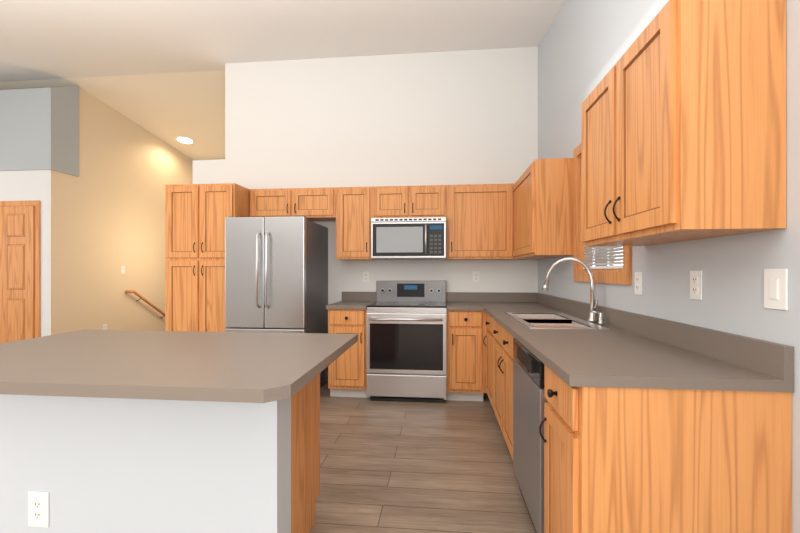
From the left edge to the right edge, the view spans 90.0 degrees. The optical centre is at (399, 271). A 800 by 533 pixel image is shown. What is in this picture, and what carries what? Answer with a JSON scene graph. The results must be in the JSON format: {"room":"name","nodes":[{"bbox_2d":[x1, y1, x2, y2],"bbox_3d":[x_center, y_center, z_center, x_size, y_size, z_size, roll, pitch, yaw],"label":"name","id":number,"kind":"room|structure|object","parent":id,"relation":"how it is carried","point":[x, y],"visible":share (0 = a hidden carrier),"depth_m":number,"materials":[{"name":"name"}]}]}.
{"room":"kitchen","nodes":[
{"label":"kitchen","id":0,"kind":"room"},
{"bbox_2d":[0,86,78,336],"bbox_3d":[-5.849,-0.598,5.180,3.330,3.656,0.385,0,0,6],"label":"wall","id":1,"kind":"structure","parent":0,"point":[39,128],"depth_m":4.87,"materials":[{"name":"grey paint"}]},
{"bbox_2d":[0,200,40,342],"bbox_3d":[-4.831,0.182,4.854,0.930,2.096,0.095,0,0,6],"label":"hall door","id":2,"kind":"structure","parent":1,"relation":"in","point":[20,270],"depth_m":4.84,"materials":[{"name":"brown wood"}]},
{"bbox_2d":[0,70,224,159],"bbox_3d":[-2.870,-2.323,6.277,9.280,0.396,2.720,0,0,6],"label":"ceiling","id":3,"kind":"structure","parent":0,"point":[167,108],"depth_m":5.55,"materials":[{"name":"beige paint"}]},
{"bbox_2d":[175,136,194,143],"bbox_3d":[-3.644,-2.233,6.776,0.300,0.044,0.299,0,0,6],"label":"recessed light","id":4,"kind":"object","parent":3,"relation":"in","point":[184,140],"depth_m":6.77,"materials":[{"name":"white glass"}]},
{"bbox_2d":[42,87,192,336],"bbox_3d":[-4.149,-0.655,6.244,0.120,3.771,2.800,0,0,6],"label":"wall","id":5,"kind":"structure","parent":0,"point":[107,232],"depth_m":5.72,"materials":[{"name":"beige paint"}]},
{"bbox_2d":[51,170,59,334],"bbox_3d":[-4.225,-0.005,4.905,0.004,2.470,0.120,0,0,6],"label":"wall","id":6,"kind":"structure","parent":5,"relation":"attached to","point":[55,252],"depth_m":4.90,"materials":[{"name":"beige paint"}]},
{"bbox_2d":[121,266,124,273],"bbox_3d":[-4.111,-0.030,5.944,0.016,0.118,0.074,0,0,6],"label":"toggle","id":7,"kind":"object","parent":5,"relation":"attached to","point":[122,269],"visible":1,"depth_m":5.93,"materials":[{"name":"white plastic"}]},
{"bbox_2d":[125,290,164,317],"bbox_3d":[-4.003,0.678,6.632,0.098,0.808,1.321,0,0,6],"label":"handrail","id":8,"kind":"object","parent":5,"relation":"attached to","point":[145,300],"depth_m":6.26,"materials":[{"name":"brown wood"}]},
{"bbox_2d":[0,0,564,81],"bbox_3d":[-3.389,-1.879,1.083,9.280,1.284,7.720,0,0,6],"label":"ceiling","id":9,"kind":"structure","parent":0,"point":[49,39],"depth_m":3.82,"materials":[{"name":"white paint"}]},
{"bbox_2d":[193,47,537,380],"bbox_3d":[-0.407,-0.615,4.523,4.030,3.690,0.120,0,0,6],"label":"wall","id":10,"kind":"structure","parent":0,"point":[464,117],"depth_m":4.44,"materials":[{"name":"white paint"}]},
{"bbox_2d":[250,188,297,216],"bbox_3d":[-1.317,-0.726,4.383,0.536,0.312,0.337,0,0,6],"label":"upper cabinet","id":11,"kind":"object","parent":10,"relation":"attached to","point":[283,202],"depth_m":4.22,"materials":[{"name":"brown wood"}]},
{"bbox_2d":[298,187,337,221],"bbox_3d":[-0.923,-0.726,4.343,0.536,0.312,0.337,0,0,6],"label":"upper cabinet","id":12,"kind":"object","parent":10,"relation":"attached to","point":[317,204],"depth_m":4.17,"materials":[{"name":"brown wood"}]},
{"bbox_2d":[334,187,375,259],"bbox_3d":[-0.464,-0.507,4.297,0.383,0.750,0.337,0,0,6],"label":"upper cabinet","id":13,"kind":"object","parent":10,"relation":"attached to","point":[355,204],"depth_m":4.14,"materials":[{"name":"brown wood"}]},
{"bbox_2d":[363,272,368,281],"bbox_3d":[-0.380,0.055,4.455,0.074,0.118,0.008,0,0,6],"label":"electrical outlet","id":14,"kind":"object","parent":10,"relation":"attached to","point":[365,276],"visible":1,"depth_m":4.45,"materials":[{"name":"white plastic"}]},
{"bbox_2d":[374,186,417,217],"bbox_3d":[-0.047,-0.719,4.256,0.450,0.327,0.337,0,0,6],"label":"upper cabinet","id":15,"kind":"object","parent":10,"relation":"attached to","point":[389,201],"depth_m":4.09,"materials":[{"name":"brown wood"}]},
{"bbox_2d":[371,217,445,259],"bbox_3d":[0.100,-0.340,4.172,0.754,0.410,0.470,0,0,6],"label":"microwave","id":16,"kind":"object","parent":15,"relation":"attached to","point":[421,238],"visible":1,"depth_m":3.98,"materials":[{"name":"silver metal"}]},
{"bbox_2d":[418,185,445,217],"bbox_3d":[0.261,-0.719,4.225,0.449,0.327,0.337,0,0,6],"label":"upper cabinet","id":17,"kind":"object","parent":10,"relation":"attached to","point":[431,198],"depth_m":4.06,"materials":[{"name":"brown wood"}]},
{"bbox_2d":[342,293,533,300],"bbox_3d":[0.396,0.270,4.366,2.100,0.100,0.028,0,0,6],"label":"backsplash","id":18,"kind":"structure","parent":10,"relation":"attached to","point":[345,296],"depth_m":4.31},
{"bbox_2d":[446,184,505,259],"bbox_3d":[0.821,-0.507,4.169,0.674,0.750,0.337,0,0,6],"label":"upper cabinet","id":19,"kind":"object","parent":10,"relation":"attached to","point":[475,213],"depth_m":4.01,"materials":[{"name":"brown wood"}]},
{"bbox_2d":[473,272,479,282],"bbox_3d":[0.824,0.055,4.335,0.074,0.118,0.008,0,0,6],"label":"electrical outlet","id":20,"kind":"object","parent":10,"relation":"attached to","point":[476,277],"visible":1,"depth_m":4.33,"materials":[{"name":"white plastic"}]},
{"bbox_2d":[310,381,535,532],"bbox_3d":[-3.254,1.280,2.436,9.280,0.100,10.440,0,0,6],"label":"floor","id":21,"kind":"structure","parent":0,"point":[446,466],"depth_m":2.48,"materials":[{"name":"wood"}]},
{"bbox_2d":[0,378,319,532],"bbox_3d":[-1.076,0.792,1.865,1.288,0.875,0.602,0,0,6],"label":"kitchen island","id":22,"kind":"object","parent":21,"relation":"on","point":[117,431],"depth_m":1.57,"materials":[{"name":"grey paint"}]},
{"bbox_2d":[28,491,49,527],"bbox_3d":[-1.451,0.952,1.604,0.090,0.140,0.008,0,0,6],"label":"outlet","id":23,"kind":"object","parent":22,"relation":"attached to","point":[38,501],"depth_m":1.60,"materials":[{"name":"white plastic"}]},
{"bbox_2d":[0,330,357,405],"bbox_3d":[-1.027,0.337,1.640,1.530,0.037,0.980,0,0,6],"label":"island countertop","id":24,"kind":"structure","parent":22,"relation":"on","point":[250,368],"depth_m":1.39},
{"bbox_2d":[165,183,249,331],"bbox_3d":[-1.979,0.174,4.289,0.739,2.112,0.655,0,0,6],"label":"pantry cabinet","id":25,"kind":"object","parent":21,"relation":"on","point":[196,215],"visible":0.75,"depth_m":4.00,"materials":[{"name":"brown wood"}]},
{"bbox_2d":[225,216,327,386],"bbox_3d":[-1.231,0.352,4.101,0.771,1.755,0.865,0,0,6],"label":"fridge","id":26,"kind":"object","parent":21,"relation":"on","point":[276,274],"visible":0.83,"depth_m":3.74,"materials":[{"name":"grey metal"}]},
{"bbox_2d":[328,309,367,397],"bbox_3d":[-0.478,0.792,4.153,0.382,0.875,0.627,0,0,6],"label":"base cabinet","id":27,"kind":"object","parent":21,"relation":"on","point":[347,375],"depth_m":3.85,"materials":[{"name":"brown wood"}]},
{"bbox_2d":[326,301,375,308],"bbox_3d":[-0.484,0.337,4.143,0.392,0.035,0.648,0,0,6],"label":"countertop","id":28,"kind":"structure","parent":27,"relation":"on","point":[341,304],"depth_m":3.84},
{"bbox_2d":[367,281,446,402],"bbox_3d":[0.087,0.662,4.043,0.758,1.135,0.724,0,0,6],"label":"range","id":29,"kind":"object","parent":21,"relation":"on","point":[406,341],"visible":1,"depth_m":3.76,"materials":[{"name":"silver metal"}]},
{"bbox_2d":[447,309,481,400],"bbox_3d":[0.658,0.792,4.039,0.374,0.875,0.627,0,0,6],"label":"base cabinet","id":30,"kind":"object","parent":21,"relation":"on","point":[464,326],"depth_m":3.74,"materials":[{"name":"brown wood"}]},
{"bbox_2d":[446,301,481,308],"bbox_3d":[0.637,0.337,4.031,0.334,0.035,0.648,0,0,6],"label":"countertop","id":31,"kind":"structure","parent":30,"relation":"on","point":[450,304],"depth_m":3.82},
{"bbox_2d":[482,309,489,400],"bbox_3d":[1.068,0.792,3.403,0.628,0.875,0.544,0,0,6],"label":"base cabinet","id":32,"kind":"object","parent":21,"relation":"on","point":[485,316],"depth_m":3.65,"materials":[{"name":"brown wood"}]},
{"bbox_2d":[490,317,497,420],"bbox_3d":[1.015,0.792,2.872,0.628,0.875,0.523,0,0,6],"label":"base cabinet","id":33,"kind":"object","parent":21,"relation":"on","point":[493,324],"depth_m":3.11,"materials":[{"name":"brown wood"}]},
{"bbox_2d":[498,325,537,459],"bbox_3d":[0.977,0.792,2.491,0.628,0.875,0.523,0,0,6],"label":"base cabinet","id":34,"kind":"object","parent":21,"relation":"on","point":[505,357],"depth_m":2.59,"materials":[{"name":"brown wood"}]},
{"bbox_2d":[513,338,547,532],"bbox_3d":[0.904,0.793,1.925,0.604,0.850,0.610,0,0,6],"label":"dishwasher","id":35,"kind":"object","parent":21,"relation":"on","point":[529,399],"visible":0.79,"depth_m":1.84,"materials":[{"name":"silver metal"}]},
{"bbox_2d":[539,361,793,532],"bbox_3d":[0.875,0.792,1.416,0.617,0.875,0.400,0,0,6],"label":"base cabinet","id":36,"kind":"object","parent":21,"relation":"on","point":[654,425],"depth_m":1.22,"materials":[{"name":"brown wood"}]},
{"bbox_2d":[478,301,793,388],"bbox_3d":[0.998,0.337,2.757,0.638,0.035,3.110,0,0,6],"label":"countertop","id":37,"kind":"structure","parent":36,"relation":"on","point":[622,356],"depth_m":1.50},
{"bbox_2d":[510,313,609,328],"bbox_3d":[0.990,0.409,2.665,0.426,0.190,0.856,0,0,6],"label":"sink","id":38,"kind":"object","parent":37,"relation":"in","point":[531,320],"depth_m":2.65,"materials":[{"name":"silver metal"}]},
{"bbox_2d":[542,257,605,324],"bbox_3d":[1.099,0.109,2.554,0.306,0.410,0.321,0,0,6],"label":"faucet","id":39,"kind":"object","parent":37,"relation":"on","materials":[{"name":"silver metal"}]},
{"bbox_2d":[538,0,799,532],"bbox_3d":[1.304,-0.655,1.980,0.120,3.771,10.440,0,0,6],"label":"wall","id":40,"kind":"structure","parent":0,"point":[732,267],"depth_m":1.79,"materials":[{"name":"grey paint"}]},
{"bbox_2d":[506,158,572,259],"bbox_3d":[1.222,-0.507,3.701,0.380,0.750,1.188,0,0,6],"label":"upper cabinet","id":41,"kind":"object","parent":40,"relation":"attached to","point":[539,205],"depth_m":3.12,"materials":[{"name":"brown wood"}]},
{"bbox_2d":[573,143,631,284],"bbox_3d":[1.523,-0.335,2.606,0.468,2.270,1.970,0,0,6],"label":"kitchen window","id":42,"kind":"structure","parent":40,"relation":"in","point":[610,264],"depth_m":2.80,"materials":[{"name":"brown wood"}]},
{"bbox_2d":[635,272,641,294],"bbox_3d":[1.251,0.060,2.101,0.008,0.118,0.074,0,0,6],"label":"electrical outlet","id":43,"kind":"object","parent":40,"relation":"attached to","point":[638,283],"visible":1,"depth_m":2.09,"materials":[{"name":"white plastic"}]},
{"bbox_2d":[534,293,793,380],"bbox_3d":[1.302,0.270,2.727,0.028,0.100,3.110,0,0,6],"label":"backsplash","id":44,"kind":"structure","parent":40,"relation":"attached to","point":[776,359],"depth_m":1.48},
{"bbox_2d":[581,0,785,245],"bbox_3d":[1.048,-0.507,1.639,0.316,0.750,0.840,0,0,6],"label":"upper cabinet","id":45,"kind":"object","parent":40,"relation":"attached to","point":[683,121],"depth_m":1.23,"materials":[{"name":"brown wood"}]},
{"bbox_2d":[690,270,701,299],"bbox_3d":[1.204,0.053,1.628,0.008,0.118,0.074,0,0,6],"label":"electrical outlet","id":46,"kind":"object","parent":40,"relation":"attached to","point":[696,285],"visible":1,"depth_m":1.62,"materials":[{"name":"white plastic"}]},
{"bbox_2d":[764,269,787,309],"bbox_3d":[1.164,0.053,1.242,0.010,0.125,0.085,0,0,6],"label":"rocker light switch","id":47,"kind":"object","parent":40,"relation":"attached to","point":[775,288],"visible":1,"depth_m":1.23,"materials":[{"name":"white plastic"}]}
]}

